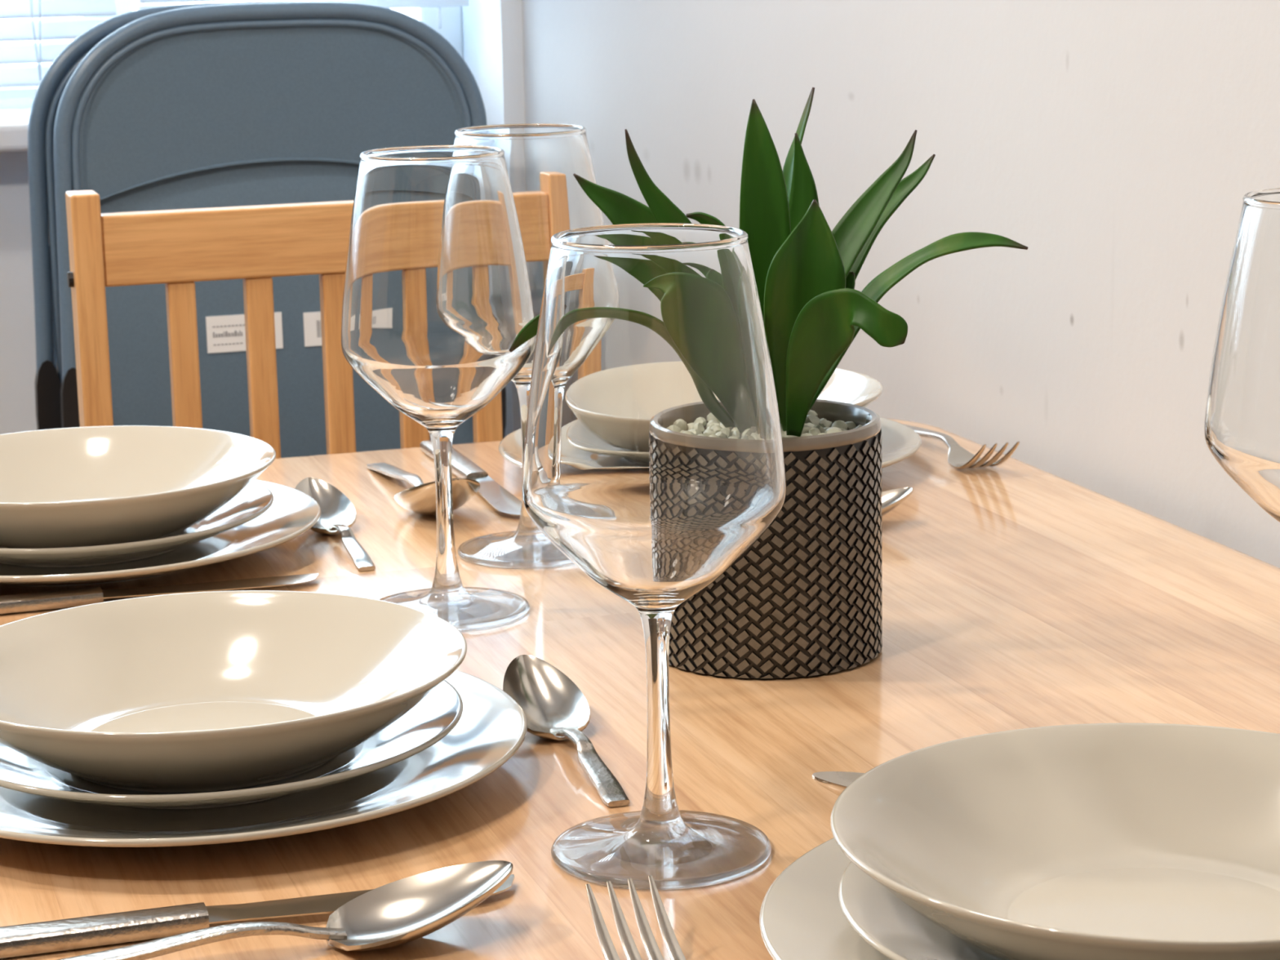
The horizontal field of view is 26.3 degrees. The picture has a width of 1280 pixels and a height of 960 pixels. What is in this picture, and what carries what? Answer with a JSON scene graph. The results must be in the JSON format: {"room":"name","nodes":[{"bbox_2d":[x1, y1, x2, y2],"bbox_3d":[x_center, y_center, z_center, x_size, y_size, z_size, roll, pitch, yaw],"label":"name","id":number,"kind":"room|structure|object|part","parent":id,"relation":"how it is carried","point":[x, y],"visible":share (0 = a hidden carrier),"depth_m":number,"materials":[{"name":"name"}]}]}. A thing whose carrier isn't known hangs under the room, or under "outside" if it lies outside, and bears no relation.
{"room":"dining room","nodes":[
{"label":"dining room","id":0,"kind":"room"},
{"bbox_2d":[0,0,525,436],"bbox_3d":[-1.615,-0.594,2.378,3.045,2.430,0.325,-5,12,-17],"label":"wall","id":1,"kind":"structure","parent":0,"point":[492,36],"depth_m":2.64,"materials":[{"name":"paint"}]},
{"bbox_2d":[0,0,462,152],"bbox_3d":[-1.036,-0.861,2.433,1.823,1.153,0.290,-5,12,-17],"label":"window","id":2,"kind":"structure","parent":1,"relation":"in","point":[15,114],"depth_m":2.76,"materials":[{"name":"white plastic"}]},
{"bbox_3d":[-1.066,-0.299,2.503,1.714,0.026,0.228,-5,12,-17],"label":"sill","id":3,"kind":"part","parent":2,"relation":"part of","materials":[{"name":"white plastic"}]},
{"bbox_2d":[0,0,116,100],"bbox_3d":[-1.199,-0.861,2.361,1.430,1.108,0.039,-5,12,-17],"label":"blind","id":4,"kind":"object","parent":2,"relation":"attached to","point":[40,30],"visible":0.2,"depth_m":2.65,"materials":[{"name":"white"}]},
{"bbox_3d":[-1.189,-0.324,2.474,1.430,0.010,0.024,-5,12,-17],"label":"rail","id":5,"kind":"part","parent":4,"relation":"part of","materials":[{"name":"white plastic"}]},
{"bbox_3d":[-0.588,-0.891,2.538,0.010,1.035,0.003,-5,12,-17],"label":"pull cord","id":6,"kind":"part","parent":4,"relation":"part of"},
{"bbox_2d":[137,0,468,28],"bbox_3d":[-0.343,-0.962,2.626,0.330,1.054,0.036,-5,12,-17],"label":"blind","id":7,"kind":"object","parent":2,"relation":"attached to","point":[385,3],"visible":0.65,"depth_m":2.74,"materials":[{"name":"white"}]},
{"bbox_3d":[-0.333,-0.471,2.728,0.330,0.010,0.024,-5,12,-17],"label":"rail","id":8,"kind":"part","parent":7,"relation":"part of","materials":[{"name":"white plastic"}]},
{"bbox_3d":[-0.202,-0.466,2.764,0.003,0.022,0.003,-5,12,-17],"label":"cord","id":9,"kind":"part","parent":7,"relation":"part of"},
{"bbox_2d":[521,0,1279,568],"bbox_3d":[0.522,-0.332,0.910,0.101,2.430,4.500,-5,12,-17],"label":"wall","id":10,"kind":"structure","parent":0,"point":[1122,144],"depth_m":1.71,"materials":[{"name":"paint"}]},
{"bbox_3d":[-0.933,1.034,0.650,3.245,0.080,4.600,-5,12,-17],"label":"floor","id":11,"kind":"structure","parent":0,"visible":0},
{"bbox_2d":[27,0,311,430],"bbox_3d":[-0.352,0.064,2.577,0.440,1.012,0.035,-5,12,-17],"label":"folding chair","id":12,"kind":"object","parent":11,"relation":"on","point":[48,95],"visible":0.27,"depth_m":2.44,"materials":[{"name":"blue paint"}]},
{"bbox_3d":[-0.532,0.151,2.546,0.021,0.740,0.012,-1,12,3],"label":"leg","id":13,"kind":"part","parent":12,"relation":"part of","materials":[{"name":"blue paint"}]},
{"bbox_3d":[-0.358,-0.336,2.487,0.357,0.155,0.007,-5,12,-17],"label":"panel","id":14,"kind":"part","parent":12,"relation":"part of","materials":[{"name":"grey plastic"}]},
{"bbox_2d":[53,1,506,457],"bbox_3d":[-0.320,0.072,2.533,0.440,1.012,0.035,-5,12,-17],"label":"folding chair","id":15,"kind":"object","parent":11,"relation":"on","point":[239,104],"visible":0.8,"depth_m":2.45,"materials":[{"name":"blue paint"}]},
{"bbox_2d":[212,324,244,345],"bbox_3d":[-0.370,-0.131,2.471,0.030,0.018,0.001,-5,12,-17],"label":"print","id":16,"kind":"object","parent":15,"relation":"on","point":[235,331],"depth_m":2.47},
{"bbox_3d":[-0.326,-0.328,2.444,0.357,0.155,0.007,-5,12,-17],"label":"panel","id":17,"kind":"part","parent":15,"relation":"part of","materials":[{"name":"grey plastic"}]},
{"bbox_3d":[-0.323,-0.106,2.497,0.359,0.375,0.008,-5,12,-17],"label":"seat","id":18,"kind":"part","parent":15,"relation":"part of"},
{"bbox_2d":[316,320,321,337],"bbox_3d":[-0.279,-0.139,2.500,0.032,0.016,0.001,-5,12,-17],"label":"print","id":19,"kind":"object","parent":15,"relation":"on","point":[318,322],"depth_m":2.50},
{"bbox_2d":[65,190,502,458],"bbox_3d":[-0.157,0.258,1.902,0.382,0.898,0.417,-5,12,-17],"label":"wooden chair","id":20,"kind":"object","parent":11,"relation":"on","point":[177,249],"visible":0.22,"depth_m":1.97,"materials":[{"name":"brown wood"}]},
{"bbox_3d":[-0.385,0.237,2.028,0.020,0.898,0.034,-5,12,-17],"label":"post","id":21,"kind":"part","parent":20,"relation":"part of","materials":[{"name":"brown wood"}]},
{"bbox_3d":[-0.224,-0.176,1.995,0.333,0.050,0.020,-5,12,-17],"label":"rail","id":22,"kind":"part","parent":20,"relation":"part of","materials":[{"name":"brown wood"}]},
{"bbox_2d":[0,417,1279,959],"bbox_3d":[0.008,0.452,1.319,0.730,0.750,1.115,-5,12,-17],"label":"dining table","id":23,"kind":"object","parent":11,"relation":"on","point":[1017,594],"visible":0.34,"depth_m":1.20,"materials":[{"name":"brown wood"}]},
{"bbox_2d":[0,573,318,614],"bbox_3d":[-0.268,0.058,1.377,0.219,0.008,0.019,-5,12,-17],"label":"table knife","id":24,"kind":"object","parent":23,"relation":"on","point":[65,598],"visible":0.91,"depth_m":1.38,"materials":[{"name":"metal"}]},
{"bbox_3d":[-0.321,0.062,1.361,0.107,0.008,0.016,-5,12,-17],"label":"handle","id":25,"kind":"part","parent":24,"relation":"part of","materials":[{"name":"metal"}]},
{"bbox_3d":[-0.217,0.054,1.392,0.112,0.003,0.018,-5,12,-17],"label":"blade","id":26,"kind":"part","parent":24,"relation":"part of","materials":[{"name":"metal"}]},
{"bbox_2d":[0,479,321,586],"bbox_3d":[-0.301,0.031,1.485,0.256,0.019,0.256,-9,14,-32],"label":"dinner plate","id":27,"kind":"object","parent":23,"relation":"on","point":[292,513],"visible":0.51,"depth_m":1.44,"materials":[{"name":"beige ceramic"}]},
{"bbox_2d":[0,480,274,567],"bbox_3d":[-0.301,0.024,1.484,0.206,0.021,0.206,-11,15,-40],"label":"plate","id":28,"kind":"object","parent":27,"relation":"on","point":[255,499],"visible":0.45,"depth_m":1.42,"materials":[{"name":"beige ceramic"}]},
{"bbox_2d":[0,425,275,548],"bbox_3d":[-0.302,0.009,1.481,0.211,0.039,0.211,3,12,18],"label":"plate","id":29,"kind":"object","parent":28,"relation":"on","point":[93,486],"visible":0.94,"depth_m":1.54,"materials":[{"name":"beige ceramic"}]},
{"bbox_2d":[0,874,514,958],"bbox_3d":[-0.145,0.148,0.930,0.215,0.008,0.018,-5,12,-16],"label":"table knife","id":30,"kind":"object","parent":23,"relation":"on","point":[82,932],"visible":0.81,"depth_m":0.92,"materials":[{"name":"metal"}]},
{"bbox_3d":[-0.198,0.152,0.916,0.106,0.008,0.016,-5,12,-16],"label":"handle","id":31,"kind":"part","parent":30,"relation":"part of","materials":[{"name":"metal"}]},
{"bbox_3d":[-0.095,0.144,0.945,0.110,0.003,0.018,-5,12,-16],"label":"blade","id":32,"kind":"part","parent":30,"relation":"part of","materials":[{"name":"metal"}]},
{"bbox_2d":[0,670,527,847],"bbox_3d":[-0.173,0.110,1.093,0.256,0.019,0.256,-9,14,-32],"label":"dinner plate","id":33,"kind":"object","parent":23,"relation":"on","point":[491,727],"visible":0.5,"depth_m":1.04,"materials":[{"name":"beige ceramic"}]},
{"bbox_2d":[0,680,462,808],"bbox_3d":[-0.173,0.103,1.091,0.206,0.021,0.206,-3,12,-7],"label":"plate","id":34,"kind":"object","parent":33,"relation":"on","point":[428,722],"visible":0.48,"depth_m":1.05,"materials":[{"name":"beige ceramic"}]},
{"bbox_2d":[0,590,466,792],"bbox_3d":[-0.173,0.088,1.088,0.211,0.039,0.211,-5,12,-18],"label":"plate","id":35,"kind":"object","parent":34,"relation":"on","point":[215,691],"visible":1,"depth_m":1.13,"materials":[{"name":"beige ceramic"}]},
{"bbox_2d":[57,860,513,959],"bbox_3d":[-0.138,0.148,0.898,0.199,0.022,0.045,-5,12,-17],"label":"soup spoon","id":36,"kind":"object","parent":23,"relation":"on","point":[415,907],"visible":1,"depth_m":0.92,"materials":[{"name":"metal"}]},
{"bbox_3d":[-0.165,0.155,0.891,0.141,0.012,0.012,-5,12,-17],"label":"handle","id":37,"kind":"part","parent":36,"relation":"part of","materials":[{"name":"metal"}]},
{"bbox_2d":[325,860,513,951],"bbox_3d":[-0.073,0.142,0.919,0.064,0.022,0.045,-5,12,-17],"label":"bowl","id":38,"kind":"object","parent":36,"relation":"on","point":[415,907],"depth_m":0.93,"materials":[{"name":"metal"}]},
{"bbox_2d":[294,477,375,571],"bbox_3d":[-0.166,0.023,1.502,0.034,0.022,0.150,-5,12,-17],"label":"spoon","id":39,"kind":"object","parent":23,"relation":"on","point":[338,514],"visible":0.89,"depth_m":1.54,"materials":[{"name":"metal"}]},
{"bbox_2d":[294,477,355,534],"bbox_3d":[-0.179,0.015,1.542,0.034,0.022,0.064,-5,12,-17],"label":"bowl","id":40,"kind":"object","parent":39,"relation":"on","point":[336,508],"depth_m":1.55,"materials":[{"name":"metal"}]},
{"bbox_3d":[-0.157,0.033,1.476,0.009,0.012,0.092,-5,12,-17],"label":"handle","id":41,"kind":"part","parent":39,"relation":"part of","materials":[{"name":"metal"}]},
{"bbox_2d":[366,462,479,515],"bbox_3d":[-0.133,-0.004,1.607,0.048,0.031,0.199,-5,12,-17],"label":"soup spoon","id":42,"kind":"object","parent":23,"relation":"on","point":[420,499],"visible":0.81,"depth_m":1.54,"materials":[{"name":"metal"}]},
{"bbox_3d":[-0.142,-0.002,1.638,0.013,0.013,0.137,-5,12,-17],"label":"handle","id":43,"kind":"part","parent":42,"relation":"part of","materials":[{"name":"metal"}]},
{"bbox_2d":[393,477,479,515],"bbox_3d":[-0.113,0.008,1.546,0.048,0.031,0.068,-5,12,-17],"label":"bowl","id":44,"kind":"object","parent":42,"relation":"on","point":[419,499],"depth_m":1.53,"materials":[{"name":"metal"}]},
{"bbox_2d":[341,145,535,631],"bbox_3d":[-0.096,-0.045,1.323,0.093,0.226,0.093,-9,14,-35],"label":"wine glass","id":45,"kind":"object","parent":23,"relation":"on","point":[437,295],"visible":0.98,"depth_m":1.28,"materials":[{"name":"clear glass"}]},
{"bbox_2d":[341,145,535,442],"bbox_3d":[-0.097,-0.087,1.314,0.093,0.140,0.093,-8,13,-28],"label":"bowl","id":46,"kind":"object","parent":45,"relation":"on","point":[437,295],"depth_m":1.28,"materials":[{"name":"clear glass"}]},
{"bbox_3d":[-0.095,0.014,1.335,0.012,0.068,0.012,-8,13,-28],"label":"stem","id":47,"kind":"part","parent":45,"relation":"part of","materials":[{"name":"clear glass"}]},
{"bbox_2d":[420,440,521,515],"bbox_3d":[-0.100,-0.002,1.647,0.019,0.008,0.222,-5,12,-17],"label":"table knife","id":48,"kind":"object","parent":23,"relation":"on","point":[495,495],"visible":0.7,"depth_m":1.63,"materials":[{"name":"metal"}]},
{"bbox_3d":[-0.115,-0.012,1.697,0.016,0.008,0.115,-5,12,-17],"label":"handle","id":49,"kind":"part","parent":48,"relation":"part of","materials":[{"name":"metal"}]},
{"bbox_3d":[-0.083,0.009,1.594,0.018,0.003,0.108,-5,12,-17],"label":"blade","id":50,"kind":"part","parent":48,"relation":"part of","materials":[{"name":"metal"}]},
{"bbox_2d":[453,123,604,568],"bbox_3d":[-0.060,-0.072,1.446,0.093,0.226,0.093,8,15,39],"label":"wine glass","id":51,"kind":"object","parent":23,"relation":"on","point":[542,160],"visible":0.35,"depth_m":1.40,"materials":[{"name":"clear glass"}]},
{"bbox_3d":[-0.059,-0.013,1.459,0.012,0.068,0.012,6,14,32],"label":"stem","id":52,"kind":"part","parent":51,"relation":"part of","materials":[{"name":"clear glass"}]},
{"bbox_2d":[453,123,604,395],"bbox_3d":[-0.061,-0.114,1.438,0.093,0.140,0.093,6,14,32],"label":"bowl","id":53,"kind":"object","parent":51,"relation":"on","point":[542,160],"depth_m":1.40,"materials":[{"name":"clear glass"}]},
{"bbox_2d":[502,654,629,807],"bbox_3d":[-0.029,0.100,1.117,0.034,0.022,0.150,-5,12,-16],"label":"spoon","id":54,"kind":"object","parent":23,"relation":"on","point":[554,708],"visible":0.97,"depth_m":1.16,"materials":[{"name":"metal"}]},
{"bbox_2d":[502,654,590,740],"bbox_3d":[-0.041,0.092,1.158,0.034,0.022,0.064,-5,12,-16],"label":"bowl","id":55,"kind":"object","parent":54,"relation":"on","point":[551,703],"depth_m":1.17,"materials":[{"name":"metal"}]},
{"bbox_3d":[-0.021,0.110,1.091,0.009,0.012,0.092,-5,12,-16],"label":"handle","id":56,"kind":"part","parent":54,"relation":"part of","materials":[{"name":"metal"}]},
{"bbox_2d":[586,875,685,959],"bbox_3d":[0.022,0.161,0.819,0.026,0.023,0.189,-5,12,-17],"label":"fork","id":57,"kind":"object","parent":23,"relation":"on","point":[674,951],"visible":1,"depth_m":0.89,"materials":[{"name":"metal"}]},
{"bbox_2d":[521,222,786,889],"bbox_3d":[0.005,0.025,0.974,0.093,0.226,0.093,-3,12,-7],"label":"wine glass","id":58,"kind":"object","parent":23,"relation":"on","point":[654,459],"visible":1,"depth_m":0.93,"materials":[{"name":"clear glass"}]},
{"bbox_2d":[521,222,786,627],"bbox_3d":[0.005,-0.017,0.965,0.093,0.140,0.093,-1,12,0],"label":"bowl","id":59,"kind":"object","parent":58,"relation":"on","point":[654,459],"depth_m":0.93,"materials":[{"name":"clear glass"}]},
{"bbox_3d":[0.007,0.084,0.986,0.012,0.068,0.012,-1,12,0],"label":"stem","id":60,"kind":"part","parent":58,"relation":"part of","materials":[{"name":"clear glass"}]},
{"bbox_2d":[498,417,921,468],"bbox_3d":[0.043,-0.015,1.672,0.256,0.019,0.256,0,12,7],"label":"dinner plate","id":61,"kind":"object","parent":23,"relation":"on","point":[900,442],"visible":0.12,"depth_m":1.67,"materials":[{"name":"beige ceramic"}]},
{"bbox_2d":[509,87,1027,679],"bbox_3d":[0.058,-0.044,1.233,0.226,0.253,0.135,-1,12,0],"label":"potted plant","id":62,"kind":"object","parent":23,"relation":"on","point":[805,599],"visible":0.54,"depth_m":1.21,"materials":[{"name":"green plant"}]},
{"bbox_3d":[0.058,0.025,1.256,0.106,0.109,0.106,-1,12,0],"label":"pot","id":63,"kind":"part","parent":62,"relation":"part of","materials":[{"name":"ceramic"}]},
{"bbox_2d":[759,837,891,959],"bbox_3d":[0.167,0.148,0.876,0.256,0.019,0.256,-9,14,-32],"label":"dinner plate","id":64,"kind":"object","parent":23,"relation":"on","point":[802,917],"visible":0.14,"depth_m":0.89,"materials":[{"name":"beige ceramic"}]},
{"bbox_2d":[838,861,1000,959],"bbox_3d":[0.167,0.141,0.875,0.206,0.021,0.206,-8,13,-29],"label":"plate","id":65,"kind":"object","parent":64,"relation":"on","point":[894,929],"visible":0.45,"depth_m":0.87,"materials":[{"name":"beige ceramic"}]},
{"bbox_2d":[830,723,1279,959],"bbox_3d":[0.166,0.126,0.872,0.211,0.039,0.211,5,13,26],"label":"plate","id":66,"kind":"object","parent":65,"relation":"on","point":[1091,841],"visible":1,"depth_m":0.92,"materials":[{"name":"beige ceramic"}]},
{"bbox_2d":[812,771,864,795],"bbox_3d":[0.137,0.113,1.042,0.152,0.020,0.034,-5,12,-17],"label":"spoon","id":67,"kind":"object","parent":23,"relation":"on","point":[836,782],"visible":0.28,"depth_m":1.03,"materials":[{"name":"metal"}]},
{"bbox_2d":[881,487,913,516],"bbox_3d":[0.078,0.020,1.494,0.152,0.020,0.034,-5,12,-17],"label":"spoon","id":68,"kind":"object","parent":23,"relation":"on","point":[891,499],"visible":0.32,"depth_m":1.52,"materials":[{"name":"metal"}]},
{"bbox_2d":[902,423,1019,469],"bbox_3d":[0.185,-0.029,1.713,0.026,0.023,0.189,-5,12,-17],"label":"fork","id":69,"kind":"object","parent":23,"relation":"on","point":[959,458],"visible":0.83,"depth_m":1.67,"materials":[{"name":"metal"}]},
{"bbox_3d":[0.175,-0.030,1.745,0.014,0.013,0.122,-5,12,-17],"label":"handle","id":70,"kind":"part","parent":69,"relation":"part of","materials":[{"name":"metal"}]},
{"bbox_2d":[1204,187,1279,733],"bbox_3d":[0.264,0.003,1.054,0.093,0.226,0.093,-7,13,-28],"label":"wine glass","id":71,"kind":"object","parent":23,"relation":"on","point":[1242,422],"visible":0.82,"depth_m":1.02,"materials":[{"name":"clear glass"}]},
{"bbox_2d":[1204,187,1279,522],"bbox_3d":[0.263,-0.039,1.045,0.093,0.140,0.093,0,12,4],"label":"bowl","id":72,"kind":"object","parent":71,"relation":"on","point":[1242,422],"depth_m":1.02,"materials":[{"name":"clear glass"}]},
{"bbox_3d":[0.042,-0.022,1.670,0.206,0.021,0.206,-1,12,0],"label":"plate","id":73,"kind":"object","parent":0,"visible":0},
{"bbox_2d":[817,368,883,407],"bbox_3d":[0.042,-0.036,1.667,0.211,0.039,0.211,-5,12,-18],"label":"bowl","id":74,"kind":"object","parent":73,"relation":"on","point":[846,386],"visible":0.06,"depth_m":1.70,"materials":[{"name":"beige ceramic"}]}
]}

